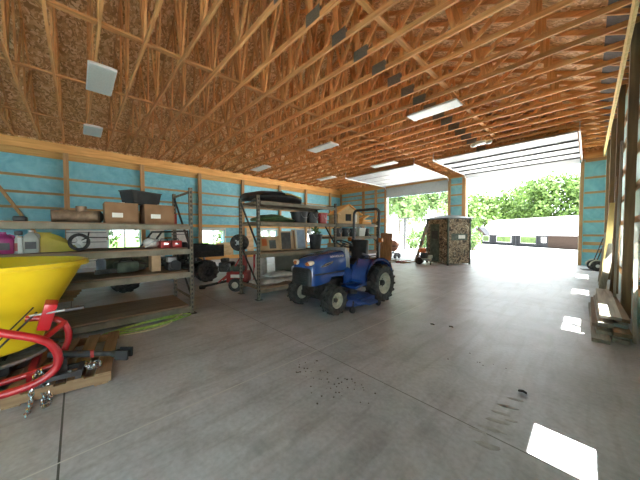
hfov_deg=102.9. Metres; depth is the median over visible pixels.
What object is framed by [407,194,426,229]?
leafy tree
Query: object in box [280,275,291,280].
sack
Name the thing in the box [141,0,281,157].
roof truss
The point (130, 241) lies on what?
lawn
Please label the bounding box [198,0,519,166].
roof truss
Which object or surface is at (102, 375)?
pallet
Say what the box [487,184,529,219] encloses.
leafy tree
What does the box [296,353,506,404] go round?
crumbs
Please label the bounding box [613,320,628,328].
board
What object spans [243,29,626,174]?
roof truss
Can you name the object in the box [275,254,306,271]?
board
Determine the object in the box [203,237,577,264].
ground
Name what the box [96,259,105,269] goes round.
canister
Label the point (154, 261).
cardboard box
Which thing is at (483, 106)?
roof truss
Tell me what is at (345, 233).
bucket
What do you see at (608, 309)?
board
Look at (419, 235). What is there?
bush
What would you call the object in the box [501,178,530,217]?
leafy tree
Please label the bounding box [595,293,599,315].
board
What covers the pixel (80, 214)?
stovepipe elbow
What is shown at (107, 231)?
window
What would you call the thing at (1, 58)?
brace
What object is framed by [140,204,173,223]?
cardboard box
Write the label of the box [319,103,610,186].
roof truss
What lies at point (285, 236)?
display panel
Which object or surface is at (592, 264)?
hand truck
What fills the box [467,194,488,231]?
leafy tree
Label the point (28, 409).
chain
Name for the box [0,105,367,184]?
brace
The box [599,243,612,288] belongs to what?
plank
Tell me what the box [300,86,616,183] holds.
roof truss
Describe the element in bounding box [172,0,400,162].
roof truss
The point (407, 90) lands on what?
roof truss
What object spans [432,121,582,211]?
door
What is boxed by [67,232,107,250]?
wheel
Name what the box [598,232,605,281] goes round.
plank
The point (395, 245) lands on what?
cloth bundle
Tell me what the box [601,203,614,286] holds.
plank
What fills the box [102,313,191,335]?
garden hose
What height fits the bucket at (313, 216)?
0.280 m
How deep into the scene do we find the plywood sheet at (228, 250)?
13.82 m
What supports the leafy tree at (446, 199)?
on the ground at (486, 251)
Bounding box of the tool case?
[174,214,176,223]
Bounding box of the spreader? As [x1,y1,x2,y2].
[0,256,88,399]
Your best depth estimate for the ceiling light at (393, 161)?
12.07 m
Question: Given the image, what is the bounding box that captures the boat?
[240,191,301,203]
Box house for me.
[473,215,578,249]
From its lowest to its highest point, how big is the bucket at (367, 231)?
0.240 m
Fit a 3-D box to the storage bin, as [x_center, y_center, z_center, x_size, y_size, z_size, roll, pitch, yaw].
[-2.952,-0.684,4.212,0.300,0.205,0.520,1,2,18]
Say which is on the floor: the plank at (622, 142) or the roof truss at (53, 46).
the plank at (622, 142)
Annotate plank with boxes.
[414,223,428,260]
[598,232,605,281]
[598,233,605,285]
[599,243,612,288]
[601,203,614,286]
[609,237,615,292]
[611,176,618,267]
[613,140,623,297]
[632,242,637,343]
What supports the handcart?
on the floor
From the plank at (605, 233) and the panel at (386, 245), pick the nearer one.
the plank at (605, 233)
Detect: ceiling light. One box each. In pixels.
[83,123,102,137]
[86,60,116,95]
[251,165,270,171]
[307,141,338,152]
[316,175,336,180]
[370,160,397,167]
[407,98,462,120]
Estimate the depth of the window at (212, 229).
13.67 m
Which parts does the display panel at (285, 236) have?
pane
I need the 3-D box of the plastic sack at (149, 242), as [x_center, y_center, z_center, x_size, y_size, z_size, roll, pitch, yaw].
[-2.792,0.052,4.215,0.230,0.171,0.228,-2,2,-44]
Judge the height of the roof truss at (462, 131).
3.767 m
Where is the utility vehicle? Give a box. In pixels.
[105,230,223,292]
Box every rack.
[0,188,196,338]
[238,195,377,300]
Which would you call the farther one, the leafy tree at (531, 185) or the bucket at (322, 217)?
the leafy tree at (531, 185)
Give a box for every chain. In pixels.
[23,369,39,418]
[39,368,52,408]
[82,360,102,369]
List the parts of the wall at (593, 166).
post, post, post, post, post, post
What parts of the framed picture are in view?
panel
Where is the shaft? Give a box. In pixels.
[47,347,132,373]
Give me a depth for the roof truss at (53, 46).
5.87 m
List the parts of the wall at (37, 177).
post, post, plate, post, post, post, post, post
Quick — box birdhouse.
[327,204,362,223]
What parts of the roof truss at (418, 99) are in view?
nail plate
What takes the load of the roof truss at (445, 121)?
on the wall at (37, 177)
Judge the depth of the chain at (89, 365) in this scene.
2.40 m
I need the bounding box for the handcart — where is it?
[392,252,400,257]
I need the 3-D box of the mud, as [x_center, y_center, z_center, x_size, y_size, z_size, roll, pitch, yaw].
[1.345,1.339,1.922,0.773,0.002,0.212,-1,2,-39]
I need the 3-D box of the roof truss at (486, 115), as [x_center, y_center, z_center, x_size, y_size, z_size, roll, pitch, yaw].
[5.402,-5.608,14.097,0.042,3.767,14.551,-2,2,-44]
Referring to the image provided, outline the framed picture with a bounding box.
[260,236,279,250]
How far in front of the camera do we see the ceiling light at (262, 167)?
12.83 m
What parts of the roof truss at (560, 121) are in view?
nail plate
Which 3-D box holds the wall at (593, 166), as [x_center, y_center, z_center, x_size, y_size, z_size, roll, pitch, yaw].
[6.554,-3.349,15.264,0.300,8.538,14.630,-2,2,-44]
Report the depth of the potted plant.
6.50 m
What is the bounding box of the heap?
[388,259,414,262]
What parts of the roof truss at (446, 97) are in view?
nail plate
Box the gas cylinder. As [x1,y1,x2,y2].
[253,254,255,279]
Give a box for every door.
[345,163,448,197]
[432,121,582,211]
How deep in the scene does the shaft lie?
2.32 m
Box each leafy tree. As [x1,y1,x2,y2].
[388,195,419,245]
[388,199,400,217]
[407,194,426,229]
[413,192,440,227]
[420,191,447,216]
[440,186,468,210]
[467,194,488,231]
[468,187,508,238]
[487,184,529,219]
[500,176,563,218]
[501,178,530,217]
[524,170,579,217]
[549,178,579,216]
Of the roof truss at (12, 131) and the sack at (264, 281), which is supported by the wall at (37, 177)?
the roof truss at (12, 131)
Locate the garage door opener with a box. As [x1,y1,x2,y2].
[470,138,491,146]
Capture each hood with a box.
[37,232,76,251]
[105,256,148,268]
[294,249,345,285]
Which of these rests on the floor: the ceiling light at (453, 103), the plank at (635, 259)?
the plank at (635, 259)
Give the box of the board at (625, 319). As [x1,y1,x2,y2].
[612,293,630,323]
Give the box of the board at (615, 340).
[610,335,629,345]
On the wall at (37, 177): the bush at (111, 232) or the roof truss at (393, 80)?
the roof truss at (393, 80)
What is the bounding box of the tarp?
[250,214,294,221]
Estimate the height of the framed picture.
0.335 m
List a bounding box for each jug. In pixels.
[0,232,14,253]
[22,230,40,252]
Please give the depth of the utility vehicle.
7.01 m
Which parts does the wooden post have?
post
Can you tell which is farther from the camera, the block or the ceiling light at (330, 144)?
the ceiling light at (330, 144)
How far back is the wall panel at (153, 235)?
11.55 m
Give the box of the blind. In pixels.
[424,215,473,265]
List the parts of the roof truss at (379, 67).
nail plate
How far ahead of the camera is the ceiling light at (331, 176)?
15.23 m
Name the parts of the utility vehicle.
seat, seat, bed rail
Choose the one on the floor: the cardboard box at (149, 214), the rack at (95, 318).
the rack at (95, 318)
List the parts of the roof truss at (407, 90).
nail plate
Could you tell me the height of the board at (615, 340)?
0.048 m
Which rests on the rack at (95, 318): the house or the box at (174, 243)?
the box at (174, 243)
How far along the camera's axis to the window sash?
6.47 m
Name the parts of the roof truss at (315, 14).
nail plate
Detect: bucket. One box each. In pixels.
[290,211,309,222]
[307,212,318,222]
[318,213,328,222]
[333,228,342,236]
[341,228,350,236]
[349,228,357,235]
[365,228,370,235]
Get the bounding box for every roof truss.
[0,0,40,140]
[0,73,15,135]
[41,0,64,144]
[85,0,103,147]
[105,0,163,151]
[124,0,222,154]
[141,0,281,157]
[157,0,341,159]
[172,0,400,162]
[185,0,460,164]
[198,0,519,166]
[210,0,579,168]
[222,0,631,170]
[233,7,639,172]
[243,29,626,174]
[252,46,629,175]
[261,56,628,177]
[270,63,628,178]
[278,70,627,180]
[286,76,617,181]
[293,82,617,182]
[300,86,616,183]
[307,93,608,184]
[313,96,607,185]
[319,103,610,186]
[325,104,610,187]
[331,113,604,188]
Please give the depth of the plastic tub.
7.72 m
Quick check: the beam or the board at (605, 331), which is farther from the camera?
the beam
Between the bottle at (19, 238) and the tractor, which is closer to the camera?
the bottle at (19, 238)
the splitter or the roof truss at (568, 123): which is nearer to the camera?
the splitter
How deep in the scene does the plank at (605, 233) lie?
6.61 m
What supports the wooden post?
on the ground at (486, 251)
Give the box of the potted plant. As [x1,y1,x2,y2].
[308,227,322,248]
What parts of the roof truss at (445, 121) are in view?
nail plate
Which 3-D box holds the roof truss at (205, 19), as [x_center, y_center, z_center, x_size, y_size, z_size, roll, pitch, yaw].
[-3.433,-5.344,5.687,0.042,3.767,14.551,-2,2,-44]
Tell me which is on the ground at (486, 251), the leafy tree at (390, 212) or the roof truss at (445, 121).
the leafy tree at (390, 212)
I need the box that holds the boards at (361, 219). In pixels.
[359,215,370,223]
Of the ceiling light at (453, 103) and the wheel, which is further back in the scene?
the ceiling light at (453, 103)
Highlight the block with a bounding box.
[164,256,180,270]
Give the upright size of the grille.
0.305 m
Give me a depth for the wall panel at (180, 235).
12.20 m
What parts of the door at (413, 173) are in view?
panel, panel, panel, panel, panel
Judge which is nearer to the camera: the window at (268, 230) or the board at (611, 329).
the board at (611, 329)
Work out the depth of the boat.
5.50 m
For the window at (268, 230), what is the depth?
16.01 m
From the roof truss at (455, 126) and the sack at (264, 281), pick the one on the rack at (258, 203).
the sack at (264, 281)
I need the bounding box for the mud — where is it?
[469,397,523,450]
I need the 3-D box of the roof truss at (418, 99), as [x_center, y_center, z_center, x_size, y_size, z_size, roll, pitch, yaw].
[0.102,-5.450,9.051,0.042,3.767,14.551,-2,2,-44]
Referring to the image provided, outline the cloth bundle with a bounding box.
[392,240,398,251]
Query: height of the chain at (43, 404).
0.225 m
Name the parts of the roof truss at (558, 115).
nail plate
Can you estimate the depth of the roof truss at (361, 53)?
6.13 m
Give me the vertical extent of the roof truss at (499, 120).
3.767 m
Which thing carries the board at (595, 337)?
on the floor
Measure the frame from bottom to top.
0.090 m
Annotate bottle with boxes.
[14,231,22,253]
[17,236,22,253]
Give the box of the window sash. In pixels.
[291,229,305,249]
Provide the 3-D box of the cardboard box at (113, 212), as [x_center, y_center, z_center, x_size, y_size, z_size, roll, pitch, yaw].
[-3.120,-0.413,3.991,0.400,0.313,0.424,-2,2,-44]
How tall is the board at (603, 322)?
0.048 m
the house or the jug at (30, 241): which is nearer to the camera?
the jug at (30, 241)
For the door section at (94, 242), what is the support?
in the wall at (37, 177)
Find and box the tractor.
[287,208,394,315]
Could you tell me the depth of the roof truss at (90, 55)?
5.61 m
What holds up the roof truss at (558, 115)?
on the wall at (37, 177)
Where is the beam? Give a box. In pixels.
[200,254,252,259]
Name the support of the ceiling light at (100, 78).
attached to the roof truss at (90, 55)
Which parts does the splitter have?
fuel tank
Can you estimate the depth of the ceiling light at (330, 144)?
9.64 m
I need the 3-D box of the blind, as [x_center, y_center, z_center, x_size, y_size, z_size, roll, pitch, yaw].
[5.703,-0.022,11.374,1.420,2.130,1.420,-1,2,-19]
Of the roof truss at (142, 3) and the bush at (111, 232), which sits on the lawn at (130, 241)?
the bush at (111, 232)
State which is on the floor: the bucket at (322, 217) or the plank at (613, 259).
the plank at (613, 259)
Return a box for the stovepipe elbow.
[50,206,103,222]
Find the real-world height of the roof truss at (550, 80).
3.767 m
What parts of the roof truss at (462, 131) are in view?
nail plate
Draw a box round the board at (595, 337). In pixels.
[588,302,609,344]
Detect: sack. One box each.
[143,238,158,247]
[249,277,284,285]
[261,270,291,277]
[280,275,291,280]
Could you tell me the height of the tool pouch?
0.070 m
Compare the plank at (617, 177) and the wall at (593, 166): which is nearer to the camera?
the plank at (617, 177)
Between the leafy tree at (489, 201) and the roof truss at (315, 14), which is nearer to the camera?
the roof truss at (315, 14)
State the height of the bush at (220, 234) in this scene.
4.044 m
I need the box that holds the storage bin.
[118,189,161,205]
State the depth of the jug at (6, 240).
3.11 m
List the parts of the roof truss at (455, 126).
nail plate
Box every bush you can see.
[109,230,121,246]
[211,230,222,242]
[400,227,419,248]
[416,228,425,247]
[471,230,483,251]
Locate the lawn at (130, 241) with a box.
[109,237,217,247]
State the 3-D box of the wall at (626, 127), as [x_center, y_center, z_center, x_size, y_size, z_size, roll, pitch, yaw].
[4.761,-1.054,3.764,18.530,4.670,0.350,-2,2,-44]
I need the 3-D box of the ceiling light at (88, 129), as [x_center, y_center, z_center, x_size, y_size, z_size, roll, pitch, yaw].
[-7.205,-3.503,8.084,0.440,0.148,1.000,-2,2,-44]
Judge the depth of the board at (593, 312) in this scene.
3.81 m
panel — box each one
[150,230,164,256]
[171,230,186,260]
[279,231,291,249]
[380,233,392,259]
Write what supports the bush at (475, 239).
on the ground at (486, 251)
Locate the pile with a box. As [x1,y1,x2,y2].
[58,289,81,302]
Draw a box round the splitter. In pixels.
[199,234,250,291]
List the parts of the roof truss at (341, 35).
nail plate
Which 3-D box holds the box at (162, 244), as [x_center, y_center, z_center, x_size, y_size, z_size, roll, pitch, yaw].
[-2.657,0.054,4.346,0.150,0.157,0.286,-2,2,-44]
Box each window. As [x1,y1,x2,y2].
[106,230,140,247]
[202,228,225,243]
[260,229,277,235]
[621,225,622,262]
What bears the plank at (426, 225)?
on the floor
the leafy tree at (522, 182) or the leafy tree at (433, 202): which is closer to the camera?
the leafy tree at (433, 202)
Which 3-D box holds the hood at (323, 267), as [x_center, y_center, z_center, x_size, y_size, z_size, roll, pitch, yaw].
[-0.018,0.480,4.723,0.855,0.565,0.612,-2,2,-44]
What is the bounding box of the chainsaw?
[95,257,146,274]
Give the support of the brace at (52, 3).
on the roof truss at (486, 115)
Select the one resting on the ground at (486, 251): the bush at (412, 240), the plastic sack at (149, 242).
the bush at (412, 240)
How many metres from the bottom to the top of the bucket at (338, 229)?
0.240 m
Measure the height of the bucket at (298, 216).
0.270 m
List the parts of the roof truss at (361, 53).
nail plate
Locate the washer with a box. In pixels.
[415,244,432,264]
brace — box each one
[0,56,378,169]
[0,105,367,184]
[38,0,447,171]
[355,0,502,144]
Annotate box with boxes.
[103,202,138,222]
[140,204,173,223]
[148,255,160,271]
[157,239,170,247]
[169,238,181,247]
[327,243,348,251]
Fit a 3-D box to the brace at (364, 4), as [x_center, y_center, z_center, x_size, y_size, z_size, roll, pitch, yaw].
[2.721,-3.575,5.755,18.230,0.038,0.090,-2,2,-44]
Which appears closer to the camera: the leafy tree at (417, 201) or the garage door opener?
the garage door opener
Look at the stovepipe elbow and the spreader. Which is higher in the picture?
the stovepipe elbow
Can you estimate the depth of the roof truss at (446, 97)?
10.61 m
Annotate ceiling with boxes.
[0,0,639,189]
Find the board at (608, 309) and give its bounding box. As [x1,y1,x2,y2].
[596,288,621,320]
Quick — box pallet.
[0,331,119,410]
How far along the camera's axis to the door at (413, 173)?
14.72 m
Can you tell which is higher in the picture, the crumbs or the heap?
the heap
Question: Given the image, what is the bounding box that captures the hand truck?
[580,238,603,270]
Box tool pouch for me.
[12,216,27,220]
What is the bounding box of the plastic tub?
[356,228,365,235]
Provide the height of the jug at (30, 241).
0.290 m
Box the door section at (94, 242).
[66,230,106,268]
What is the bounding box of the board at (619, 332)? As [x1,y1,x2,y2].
[611,327,632,338]
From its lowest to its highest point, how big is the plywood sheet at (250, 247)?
1.640 m
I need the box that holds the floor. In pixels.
[0,253,639,479]
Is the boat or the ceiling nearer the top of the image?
the ceiling
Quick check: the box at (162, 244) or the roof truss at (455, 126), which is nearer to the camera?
the box at (162, 244)
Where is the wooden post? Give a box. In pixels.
[396,217,414,249]
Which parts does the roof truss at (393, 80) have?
nail plate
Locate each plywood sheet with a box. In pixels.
[216,242,232,254]
[247,228,253,250]
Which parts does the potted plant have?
pot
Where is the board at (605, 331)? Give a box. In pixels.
[595,326,611,335]
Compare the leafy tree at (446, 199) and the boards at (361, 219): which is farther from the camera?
the leafy tree at (446, 199)
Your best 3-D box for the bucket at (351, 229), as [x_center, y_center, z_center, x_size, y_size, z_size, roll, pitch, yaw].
[0.973,-0.230,7.603,0.264,0.240,0.270,-2,2,-44]
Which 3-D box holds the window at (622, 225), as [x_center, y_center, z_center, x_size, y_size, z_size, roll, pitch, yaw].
[6.537,0.081,5.394,0.940,0.880,0.150,-2,2,-44]
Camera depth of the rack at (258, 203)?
5.77 m
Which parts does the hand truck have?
rail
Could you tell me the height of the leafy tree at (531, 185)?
20.691 m
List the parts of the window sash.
window sash, pane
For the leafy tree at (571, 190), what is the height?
21.742 m
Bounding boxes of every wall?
[0,134,339,256]
[339,115,606,265]
[603,0,639,327]
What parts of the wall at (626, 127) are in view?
post, post, post, post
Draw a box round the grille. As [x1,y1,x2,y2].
[292,267,312,286]
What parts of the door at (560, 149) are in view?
panel, panel, panel, panel, panel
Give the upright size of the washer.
0.866 m
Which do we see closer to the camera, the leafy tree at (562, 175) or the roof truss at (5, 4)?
the roof truss at (5, 4)
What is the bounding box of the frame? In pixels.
[33,360,84,388]
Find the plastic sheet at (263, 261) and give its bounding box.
[254,248,267,278]
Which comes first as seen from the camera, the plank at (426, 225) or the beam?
the plank at (426, 225)
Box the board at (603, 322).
[593,295,613,328]
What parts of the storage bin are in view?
lid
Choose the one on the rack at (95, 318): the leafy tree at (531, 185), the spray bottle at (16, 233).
the spray bottle at (16, 233)
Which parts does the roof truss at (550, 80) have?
nail plate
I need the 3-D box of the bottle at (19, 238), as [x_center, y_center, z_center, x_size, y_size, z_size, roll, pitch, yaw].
[-3.776,0.061,3.215,0.036,0.215,0.100,-2,2,-44]
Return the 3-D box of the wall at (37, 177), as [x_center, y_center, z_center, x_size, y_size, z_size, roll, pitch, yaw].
[-5.094,-1.383,14.107,18.530,4.680,0.330,-2,2,-44]
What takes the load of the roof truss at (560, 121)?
on the wall at (37, 177)
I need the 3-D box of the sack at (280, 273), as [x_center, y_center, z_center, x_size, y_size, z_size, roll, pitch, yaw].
[-0.971,0.807,6.008,0.460,0.148,0.730,2,2,44]
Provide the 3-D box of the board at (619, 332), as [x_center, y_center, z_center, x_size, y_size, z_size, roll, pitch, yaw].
[4.505,1.156,3.900,2.150,0.048,0.150,-2,3,-45]
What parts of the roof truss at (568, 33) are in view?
nail plate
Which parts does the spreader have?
control rod, control rod, rail, control rod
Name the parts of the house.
pane, pane, pane, garage door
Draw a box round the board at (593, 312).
[591,297,607,328]
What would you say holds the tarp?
on the rack at (258, 203)
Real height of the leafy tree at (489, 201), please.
19.330 m
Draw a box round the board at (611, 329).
[611,329,629,339]
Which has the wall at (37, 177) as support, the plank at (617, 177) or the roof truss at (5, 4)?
the roof truss at (5, 4)
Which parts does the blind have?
corner post, corner post, corner post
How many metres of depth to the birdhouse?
7.42 m
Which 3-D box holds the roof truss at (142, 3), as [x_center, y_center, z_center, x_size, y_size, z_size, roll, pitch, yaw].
[-3.874,-5.331,5.267,0.042,3.767,14.551,-2,2,-44]
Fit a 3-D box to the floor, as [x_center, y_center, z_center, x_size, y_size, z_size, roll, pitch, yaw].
[-0.163,1.193,9.008,18.930,0.150,14.710,-2,2,-44]
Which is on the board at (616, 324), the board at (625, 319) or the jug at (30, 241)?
the board at (625, 319)

